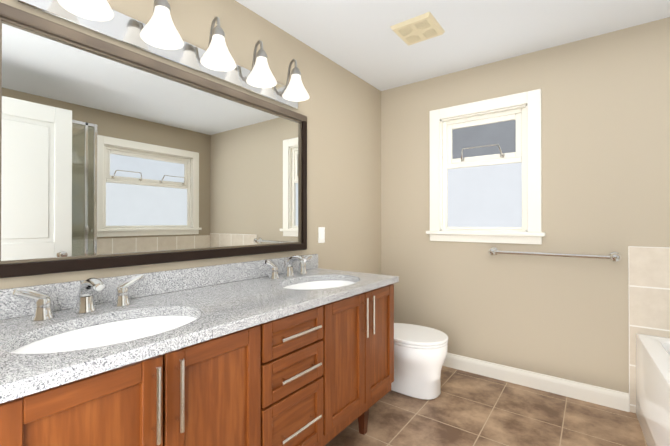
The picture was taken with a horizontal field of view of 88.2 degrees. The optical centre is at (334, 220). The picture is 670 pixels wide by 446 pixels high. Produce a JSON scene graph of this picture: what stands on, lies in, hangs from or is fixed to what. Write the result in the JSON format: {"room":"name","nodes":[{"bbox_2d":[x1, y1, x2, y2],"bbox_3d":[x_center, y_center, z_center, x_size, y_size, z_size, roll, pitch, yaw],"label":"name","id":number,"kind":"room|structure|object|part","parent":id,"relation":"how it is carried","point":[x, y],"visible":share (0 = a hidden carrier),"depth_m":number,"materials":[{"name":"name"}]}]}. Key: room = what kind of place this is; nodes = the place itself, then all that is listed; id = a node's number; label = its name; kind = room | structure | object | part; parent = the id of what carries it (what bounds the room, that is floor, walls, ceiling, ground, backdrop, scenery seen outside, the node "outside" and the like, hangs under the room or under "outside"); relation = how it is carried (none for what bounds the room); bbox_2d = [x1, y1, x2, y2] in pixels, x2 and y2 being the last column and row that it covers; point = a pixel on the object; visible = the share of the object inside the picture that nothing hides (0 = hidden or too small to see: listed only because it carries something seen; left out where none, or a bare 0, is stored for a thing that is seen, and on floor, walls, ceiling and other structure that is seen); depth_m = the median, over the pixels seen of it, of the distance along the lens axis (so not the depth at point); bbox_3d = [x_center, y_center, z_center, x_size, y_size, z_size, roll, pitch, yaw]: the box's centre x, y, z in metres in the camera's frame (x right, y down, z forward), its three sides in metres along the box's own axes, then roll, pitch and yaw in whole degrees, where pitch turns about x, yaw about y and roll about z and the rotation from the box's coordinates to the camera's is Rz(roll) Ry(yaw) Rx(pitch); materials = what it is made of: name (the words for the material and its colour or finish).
{"room":"bathroom","nodes":[
{"label":"bathroom","id":0,"kind":"room"},
{"bbox_2d":[0,0,380,288],"bbox_3d":[-0.596,-0.014,1.978,0.120,2.440,3.540,0,0,37],"label":"wall","id":1,"kind":"structure","parent":0,"point":[340,108],"depth_m":2.51,"materials":[{"name":"beige paint"}]},
{"bbox_2d":[0,2,306,277],"bbox_3d":[-0.673,-0.264,1.744,0.032,0.915,1.584,0,0,37],"label":"mirror","id":2,"kind":"object","parent":1,"relation":"attached to","point":[113,156],"visible":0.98,"depth_m":1.47,"materials":[{"name":"clear glass"}]},
{"bbox_2d":[0,254,317,317],"bbox_3d":[-0.665,0.283,1.761,0.021,0.100,1.802,0,0,37],"label":"backsplash","id":3,"kind":"structure","parent":1,"relation":"attached to","point":[64,295],"depth_m":1.55,"materials":[{"name":"grey stone"}]},
{"bbox_2d":[16,0,309,109],"bbox_3d":[-0.589,-0.874,1.694,0.232,0.248,1.415,0,0,37],"label":"sconce","id":4,"kind":"object","parent":1,"relation":"attached to","point":[157,34],"visible":1,"depth_m":1.58,"materials":[{"name":"white glass"}]},
{"bbox_2d":[318,227,324,242],"bbox_3d":[-0.096,0.103,2.538,0.013,0.116,0.072,0,0,37],"label":"light switch","id":5,"kind":"object","parent":1,"relation":"attached to","point":[321,234],"visible":1,"depth_m":2.53,"materials":[{"name":"white plastic"}]},
{"bbox_2d":[235,0,669,90],"bbox_3d":[0.562,-1.288,1.123,3.008,0.100,3.540,0,0,37],"label":"ceiling","id":6,"kind":"structure","parent":0,"point":[362,40],"depth_m":2.20,"materials":[{"name":"white paint"}]},
{"bbox_2d":[390,12,444,45],"bbox_3d":[0.531,-1.221,2.220,0.262,0.022,0.262,0,0,37],"label":"ceiling vent","id":7,"kind":"object","parent":6,"relation":"in","point":[420,28],"visible":1,"depth_m":2.19,"materials":[{"name":"beige plastic"}]},
{"bbox_2d":[324,366,646,445],"bbox_3d":[0.562,1.252,1.110,3.008,0.100,3.540,0,0,37],"label":"floor","id":8,"kind":"structure","parent":0,"point":[464,408],"depth_m":2.09,"materials":[{"name":"beige tile"}]},
{"bbox_2d":[0,282,396,445],"bbox_3d":[-0.404,0.786,1.566,0.669,0.835,1.776,0,0,37],"label":"bathroom vanity","id":9,"kind":"object","parent":8,"relation":"on","point":[249,353],"depth_m":1.19,"materials":[{"name":"brown wood"}]},
{"bbox_2d":[0,266,398,397],"bbox_3d":[-0.412,0.350,1.572,0.653,0.036,1.802,0,0,37],"label":"countertop","id":10,"kind":"structure","parent":9,"relation":"on","point":[234,304],"depth_m":1.25,"materials":[{"name":"grey stone"}]},
{"bbox_2d":[13,274,144,320],"bbox_3d":[-0.874,0.266,1.236,0.176,0.129,0.402,0,0,37],"label":"faucet","id":11,"kind":"object","parent":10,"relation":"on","point":[43,311],"visible":1,"depth_m":1.23,"materials":[{"name":"silver metal"}]},
{"bbox_2d":[0,306,215,369],"bbox_3d":[-0.689,0.448,1.098,0.468,0.189,0.621,0,0,37],"label":"sink","id":12,"kind":"object","parent":10,"relation":"in","point":[37,347],"depth_m":1.18,"materials":[{"name":"white ceramic"}]},
{"bbox_2d":[265,255,311,278],"bbox_3d":[-0.244,0.270,2.083,0.176,0.129,0.402,0,0,37],"label":"faucet","id":13,"kind":"object","parent":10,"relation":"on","point":[288,269],"visible":1,"depth_m":2.08,"materials":[{"name":"silver metal"}]},
{"bbox_2d":[276,274,367,293],"bbox_3d":[-0.077,0.452,1.920,0.468,0.189,0.621,0,0,37],"label":"sink","id":14,"kind":"object","parent":10,"relation":"in","point":[322,282],"depth_m":2.11,"materials":[{"name":"white ceramic"}]},
{"bbox_2d":[391,323,448,399],"bbox_3d":[0.441,0.848,2.586,0.795,0.723,0.428,0,0,37],"label":"toilet","id":15,"kind":"object","parent":8,"relation":"on","point":[420,353],"visible":0.48,"depth_m":2.34,"materials":[{"name":"white ceramic"}]},
{"bbox_3d":[0.536,0.825,2.516,0.560,0.042,0.396,0,0,37],"label":"seat","id":16,"kind":"part","parent":15,"relation":"part of","materials":[{"name":"white ceramic"}]},
{"bbox_2d":[636,334,669,445],"bbox_3d":[1.765,0.949,1.219,0.941,0.507,1.668,0,0,37],"label":"bathtub","id":17,"kind":"object","parent":8,"relation":"on","point":[653,384],"visible":1,"depth_m":1.79,"materials":[{"name":"white ceramic"}]},
{"bbox_2d":[381,17,669,392],"bbox_3d":[1.583,-0.011,2.488,3.008,2.440,0.120,0,0,37],"label":"wall","id":18,"kind":"structure","parent":0,"point":[605,125],"depth_m":2.42,"materials":[{"name":"beige paint"}]},
{"bbox_2d":[426,89,545,244],"bbox_3d":[1.163,-0.388,2.747,0.878,1.116,0.126,0,0,37],"label":"window","id":19,"kind":"structure","parent":18,"relation":"in","point":[484,172],"depth_m":2.74,"materials":[{"name":"white wood"}]},
{"bbox_3d":[1.158,-0.539,2.741,0.328,0.096,0.069,0,0,37],"label":"handle","id":20,"kind":"part","parent":19,"relation":"part of","materials":[{"name":"silver metal"}]},
{"bbox_2d":[440,104,527,231],"bbox_3d":[1.183,-0.388,2.775,0.652,0.940,0.100,0,0,37],"label":"liner","id":21,"kind":"object","parent":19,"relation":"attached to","point":[441,151],"visible":0.54,"depth_m":2.83,"materials":[{"name":"white wood"}]},
{"bbox_3d":[1.189,-0.648,2.784,0.544,0.313,0.006,0,0,37],"label":"glass","id":22,"kind":"part","parent":19,"relation":"part of","materials":[{"name":"grey glass"}]},
{"bbox_3d":[1.185,-0.388,2.777,0.628,0.916,0.052,0,0,37],"label":"sash frame","id":23,"kind":"part","parent":19,"relation":"part of","materials":[{"name":"white wood"}]},
{"bbox_2d":[443,353,628,411],"bbox_3d":[1.147,1.154,2.723,1.782,0.112,0.016,0,0,37],"label":"baseboard","id":24,"kind":"structure","parent":18,"relation":"attached to","point":[611,398],"depth_m":2.46,"materials":[{"name":"white wood"}]},
{"bbox_2d":[488,247,620,261],"bbox_3d":[1.493,0.233,2.419,0.791,0.066,0.096,0,0,37],"label":"towel rail","id":25,"kind":"object","parent":18,"relation":"attached to","point":[611,256],"visible":1,"depth_m":2.35,"materials":[{"name":"silver metal"}]},
{"bbox_2d":[628,246,669,412],"bbox_3d":[2.259,0.682,1.901,0.986,1.047,0.010,0,0,37],"label":"tile","id":26,"kind":"structure","parent":18,"relation":"attached to","point":[649,290],"depth_m":2.14,"materials":[{"name":"beige tile"}]}
]}

